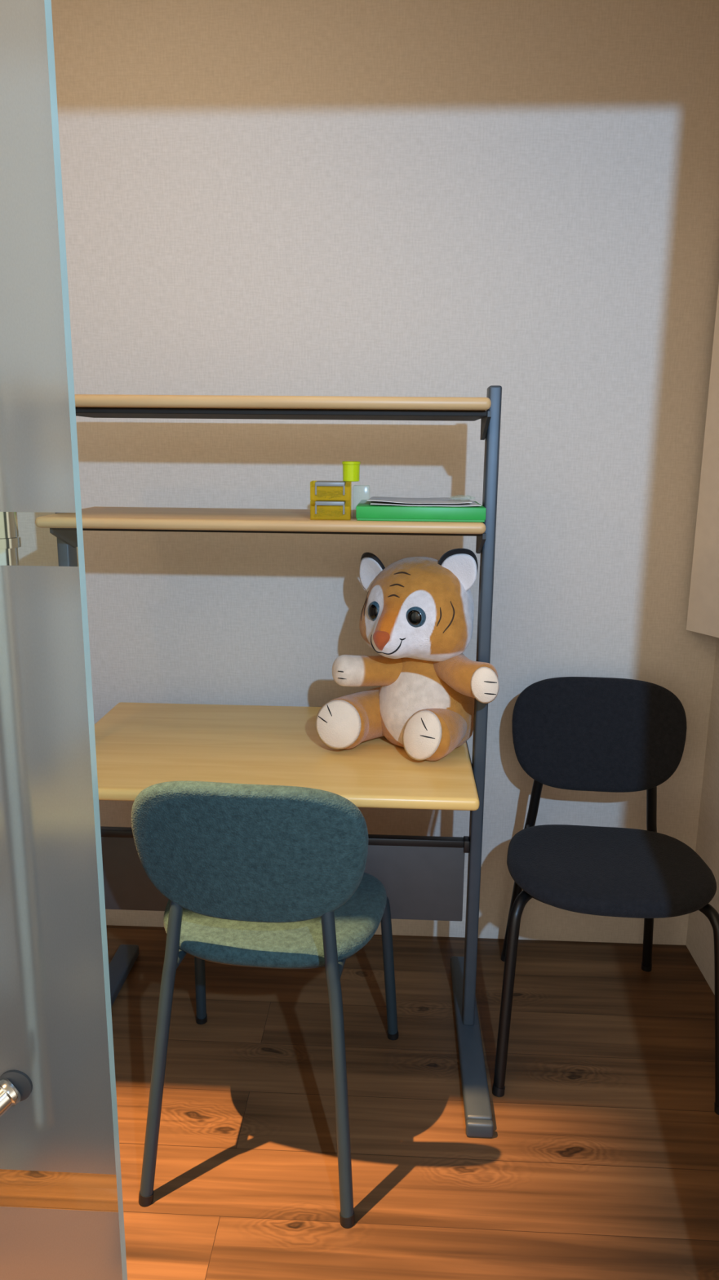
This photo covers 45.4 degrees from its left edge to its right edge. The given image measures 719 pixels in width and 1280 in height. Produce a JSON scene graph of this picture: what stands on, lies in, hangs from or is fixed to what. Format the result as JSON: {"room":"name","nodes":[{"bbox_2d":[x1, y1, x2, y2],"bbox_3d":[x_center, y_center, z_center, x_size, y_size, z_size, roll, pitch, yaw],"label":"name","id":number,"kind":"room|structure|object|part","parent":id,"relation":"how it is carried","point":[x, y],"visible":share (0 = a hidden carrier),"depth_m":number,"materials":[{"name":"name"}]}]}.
{"room":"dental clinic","nodes":[
{"label":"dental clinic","id":0,"kind":"room"},
{"bbox_2d":[0,924,718,1279],"bbox_3d":[-0.191,1.402,0.379,5.600,0.100,4.720,1,13,3],"label":"floor","id":1,"kind":"structure","parent":0,"point":[600,1161],"depth_m":1.83,"materials":[{"name":"brown wood"}]},
{"bbox_2d":[131,781,398,1227],"bbox_3d":[-0.182,0.610,1.783,0.509,0.842,0.554,2,13,6],"label":"padded chair","id":2,"kind":"object","parent":1,"relation":"on","point":[264,876],"visible":1,"depth_m":1.55,"materials":[{"name":"teal fabric"}]},
{"bbox_3d":[-0.375,0.768,1.619,0.031,0.578,0.131,10,15,35],"label":"leg","id":3,"kind":"part","parent":2,"relation":"part of","materials":[{"name":"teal metal"}]},
{"bbox_3d":[-0.344,0.595,1.765,0.023,0.038,0.306,1,13,4],"label":"seat rail","id":4,"kind":"part","parent":2,"relation":"part of","materials":[{"name":"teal metal"}]},
{"bbox_3d":[-0.372,0.750,2.035,0.034,0.430,0.173,-4,13,-20],"label":"leg","id":5,"kind":"part","parent":2,"relation":"part of","materials":[{"name":"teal metal"}]},
{"bbox_3d":[-0.201,0.381,1.530,0.431,0.286,0.094,2,13,6],"label":"backrest","id":6,"kind":"part","parent":2,"relation":"part of","materials":[{"name":"teal fabric"}]},
{"bbox_3d":[-0.177,0.566,1.814,0.463,0.058,0.384,2,13,6],"label":"seat","id":7,"kind":"part","parent":2,"relation":"part of","materials":[{"name":"teal fabric"}]},
{"bbox_3d":[-0.177,0.589,1.819,0.417,0.012,0.346,2,13,6],"label":"seat","id":8,"kind":"part","parent":2,"relation":"part of","materials":[{"name":"teal fabric"}]},
{"bbox_3d":[-0.038,0.779,1.584,0.031,0.578,0.131,-5,14,-23],"label":"leg","id":9,"kind":"part","parent":2,"relation":"part of","materials":[{"name":"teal metal"}]},
{"bbox_3d":[-0.026,0.606,1.731,0.023,0.038,0.306,2,13,8],"label":"seat rail","id":10,"kind":"part","parent":2,"relation":"part of","materials":[{"name":"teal metal"}]},
{"bbox_3d":[0.047,0.764,1.991,0.034,0.430,0.173,9,15,32],"label":"leg","id":11,"kind":"part","parent":2,"relation":"part of","materials":[{"name":"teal metal"}]},
{"bbox_2d":[35,385,502,1137],"bbox_3d":[-0.189,0.208,1.990,0.986,1.533,0.698,1,13,3],"label":"desk","id":12,"kind":"object","parent":1,"relation":"on","point":[140,746],"visible":0.64,"depth_m":1.91,"materials":[{"name":"brown wood"}]},
{"bbox_3d":[-0.653,0.184,1.996,0.027,1.499,0.050,1,13,3],"label":"post","id":13,"kind":"part","parent":12,"relation":"part of","materials":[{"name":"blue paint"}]},
{"bbox_2d":[35,506,485,533],"bbox_3d":[-0.198,-0.267,1.901,0.920,0.023,0.341,1,13,3],"label":"shelf","id":14,"kind":"object","parent":12,"relation":"attached to","point":[93,518],"depth_m":1.75,"materials":[{"name":"brown wood"}]},
{"bbox_2d":[53,528,482,536],"bbox_3d":[-0.188,-0.254,1.909,0.891,0.005,0.291,1,13,3],"label":"tray","id":15,"kind":"object","parent":12,"relation":"on","point":[56,531],"depth_m":1.77,"materials":[{"name":"wood"}]},
{"bbox_2d":[75,407,487,421],"bbox_3d":[-0.186,-0.487,1.857,0.892,0.010,0.291,1,13,3],"label":"tray","id":16,"kind":"object","parent":12,"relation":"on","point":[93,412],"depth_m":1.73,"materials":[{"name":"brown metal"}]},
{"bbox_2d":[74,394,491,410],"bbox_3d":[-0.196,-0.503,1.849,0.920,0.024,0.341,1,13,3],"label":"shelf","id":17,"kind":"object","parent":12,"relation":"attached to","point":[82,402],"depth_m":1.69,"materials":[{"name":"brown wood"}]},
{"bbox_3d":[-0.196,0.569,2.061,0.887,0.191,0.016,1,13,3],"label":"modesty panel","id":18,"kind":"part","parent":12,"relation":"part of","materials":[{"name":"grey metal"}]},
{"bbox_3d":[-0.192,0.471,2.038,0.902,0.030,0.030,1,13,3],"label":"cross rail","id":19,"kind":"part","parent":12,"relation":"part of","materials":[{"name":"black plastic"}]},
{"bbox_2d":[313,499,346,517],"bbox_3d":[-0.059,-0.269,1.773,0.082,0.038,0.071,1,13,1],"label":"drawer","id":20,"kind":"object","parent":12,"relation":"on","point":[318,502],"visible":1,"depth_m":1.75,"materials":[{"name":"yellow plastic"}]},
{"bbox_2d":[315,461,360,498],"bbox_3d":[-0.048,-0.326,1.760,0.101,0.078,0.071,1,13,1],"label":"drawer box","id":21,"kind":"object","parent":20,"relation":"on","point":[318,483],"depth_m":1.75,"materials":[{"name":"yellow plastic"}]},
{"bbox_3d":[-0.017,-0.346,1.763,0.038,0.040,0.038,1,13,3],"label":"bottle cap","id":22,"kind":"part","parent":21,"relation":"part of","materials":[{"name":"yellow plastic"}]},
{"bbox_2d":[315,548,499,760],"bbox_3d":[0.104,0.022,1.963,0.403,0.473,0.333,1,13,3],"label":"tiger","id":23,"kind":"object","parent":12,"relation":"on","point":[417,614],"visible":0.98,"depth_m":1.90},
{"bbox_3d":[0.036,0.176,2.055,0.272,0.126,0.130,-10,16,-38],"label":"leg","id":24,"kind":"part","parent":23,"relation":"part of","materials":[{"name":"orange fabric"}]},
{"bbox_3d":[0.036,0.070,1.988,0.205,0.084,0.080,-4,13,-20],"label":"arm","id":25,"kind":"part","parent":23,"relation":"part of"},
{"bbox_3d":[0.194,0.197,1.990,0.120,0.117,0.224,7,14,26],"label":"leg","id":26,"kind":"part","parent":23,"relation":"part of","materials":[{"name":"orange fabric"}]},
{"bbox_3d":[0.226,0.069,1.907,0.093,0.091,0.210,-5,14,-25],"label":"arm","id":27,"kind":"part","parent":23,"relation":"part of"},
{"bbox_2d":[355,499,486,522],"bbox_3d":[0.129,-0.279,1.847,0.261,0.028,0.239,1,13,3],"label":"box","id":28,"kind":"object","parent":12,"relation":"on","point":[365,511],"visible":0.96,"depth_m":1.73,"materials":[{"name":"plastic"}]},
{"bbox_2d":[356,518,484,522],"bbox_3d":[0.129,-0.277,1.848,0.258,0.024,0.236,1,13,3],"label":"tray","id":29,"kind":"object","parent":28,"relation":"on","point":[473,520],"depth_m":1.73,"materials":[{"name":"green plastic"}]},
{"bbox_2d":[370,500,481,506],"bbox_3d":[0.137,-0.294,1.841,0.225,0.004,0.200,1,13,1],"label":"paper sheet","id":30,"kind":"object","parent":28,"relation":"on","point":[473,504],"visible":0.48,"depth_m":1.77,"materials":[{"name":"white paper"}]},
{"bbox_2d":[366,496,472,503],"bbox_3d":[0.129,-0.301,1.847,0.215,0.006,0.190,2,13,4],"label":"paper sheet","id":31,"kind":"object","parent":30,"relation":"on","point":[396,500],"visible":1,"depth_m":1.83,"materials":[{"name":"white paper"}]},
{"bbox_3d":[0.259,0.288,2.038,0.007,0.022,0.482,1,13,3],"label":"desktop arm","id":32,"kind":"part","parent":12,"relation":"part of","materials":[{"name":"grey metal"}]},
{"bbox_3d":[0.274,0.203,1.955,0.027,1.499,0.050,1,13,3],"label":"post","id":33,"kind":"part","parent":12,"relation":"part of","materials":[{"name":"grey metal"}]},
{"bbox_2d":[492,676,718,1115],"bbox_3d":[0.582,0.555,2.063,0.509,0.842,0.554,2,13,6],"label":"padded chair","id":34,"kind":"object","parent":1,"relation":"on","point":[615,735],"visible":1,"depth_m":2.15,"materials":[{"name":"grey fabric"}]},
{"bbox_3d":[0.350,0.779,1.939,0.034,0.430,0.173,9,15,32],"label":"leg","id":35,"kind":"part","parent":34,"relation":"part of","materials":[{"name":"black metal"}]},
{"bbox_3d":[0.435,0.622,2.315,0.031,0.578,0.131,-5,14,-23],"label":"leg","id":36,"kind":"part","parent":34,"relation":"part of","materials":[{"name":"black metal"}]},
{"bbox_3d":[0.426,0.527,2.107,0.023,0.038,0.306,2,13,8],"label":"seat rail","id":37,"kind":"part","parent":34,"relation":"part of","materials":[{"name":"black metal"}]},
{"bbox_3d":[0.605,0.241,2.196,0.431,0.286,0.094,2,13,6],"label":"backrest","id":38,"kind":"part","parent":34,"relation":"part of","materials":[{"name":"grey fabric"}]},
{"bbox_3d":[0.578,0.529,2.017,0.463,0.058,0.384,2,13,6],"label":"seat","id":39,"kind":"part","parent":34,"relation":"part of","materials":[{"name":"grey fabric"}]},
{"bbox_3d":[0.772,0.632,2.280,0.031,0.578,0.131,9,15,35],"label":"leg","id":40,"kind":"part","parent":34,"relation":"part of","materials":[{"name":"black metal"}]},
{"bbox_3d":[0.768,0.793,1.896,0.034,0.430,0.173,-4,13,-20],"label":"leg","id":41,"kind":"part","parent":34,"relation":"part of","materials":[{"name":"black metal"}]},
{"bbox_2d":[16,0,718,945],"bbox_3d":[-0.101,-0.365,2.342,2.338,2.500,0.120,1,13,3],"label":"wall","id":42,"kind":"structure","parent":0,"point":[261,197],"depth_m":2.17,"materials":[{"name":"paint"}]},
{"bbox_2d":[686,637,718,995],"bbox_3d":[0.982,-0.184,1.576,0.100,2.500,1.350,1,13,3],"label":"wall","id":43,"kind":"structure","parent":0,"point":[700,937],"depth_m":2.34,"materials":[{"name":"paint"}]},
{"bbox_2d":[686,286,718,637],"bbox_3d":[0.933,-0.472,1.871,0.060,1.050,0.626,-1,13,-5],"label":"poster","id":44,"kind":"object","parent":43,"relation":"attached to","point":[703,617],"visible":1,"depth_m":2.19,"materials":[{"name":"beige paper"}]},
{"bbox_3d":[-0.378,-1.101,0.721,1.897,0.566,0.050,1,13,3],"label":"trim","id":45,"kind":"structure","parent":0,"visible":0},
{"bbox_2d":[0,0,127,1279],"bbox_3d":[-0.775,0.142,1.025,0.926,2.052,0.180,1,13,3],"label":"door","id":46,"kind":"structure","parent":45,"relation":"attached to","point":[59,1109],"depth_m":1.00,"materials":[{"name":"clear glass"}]},
{"bbox_3d":[-0.474,0.595,1.067,0.037,0.067,0.107,11,16,40],"label":"handle mount","id":47,"kind":"part","parent":46,"relation":"part of","materials":[{"name":"silver metal"}]},
{"bbox_3d":[-0.427,0.108,1.072,0.042,1.120,0.042,1,13,3],"label":"handle","id":48,"kind":"part","parent":46,"relation":"part of","materials":[{"name":"silver metal"}]},
{"bbox_2d":[0,1070,32,1101],"bbox_3d":[-0.440,0.570,1.098,0.044,0.044,0.005,1,13,3],"label":"door handle","id":49,"kind":"object","parent":46,"relation":"in","point":[20,1082],"depth_m":1.09,"materials":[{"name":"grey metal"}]}
]}

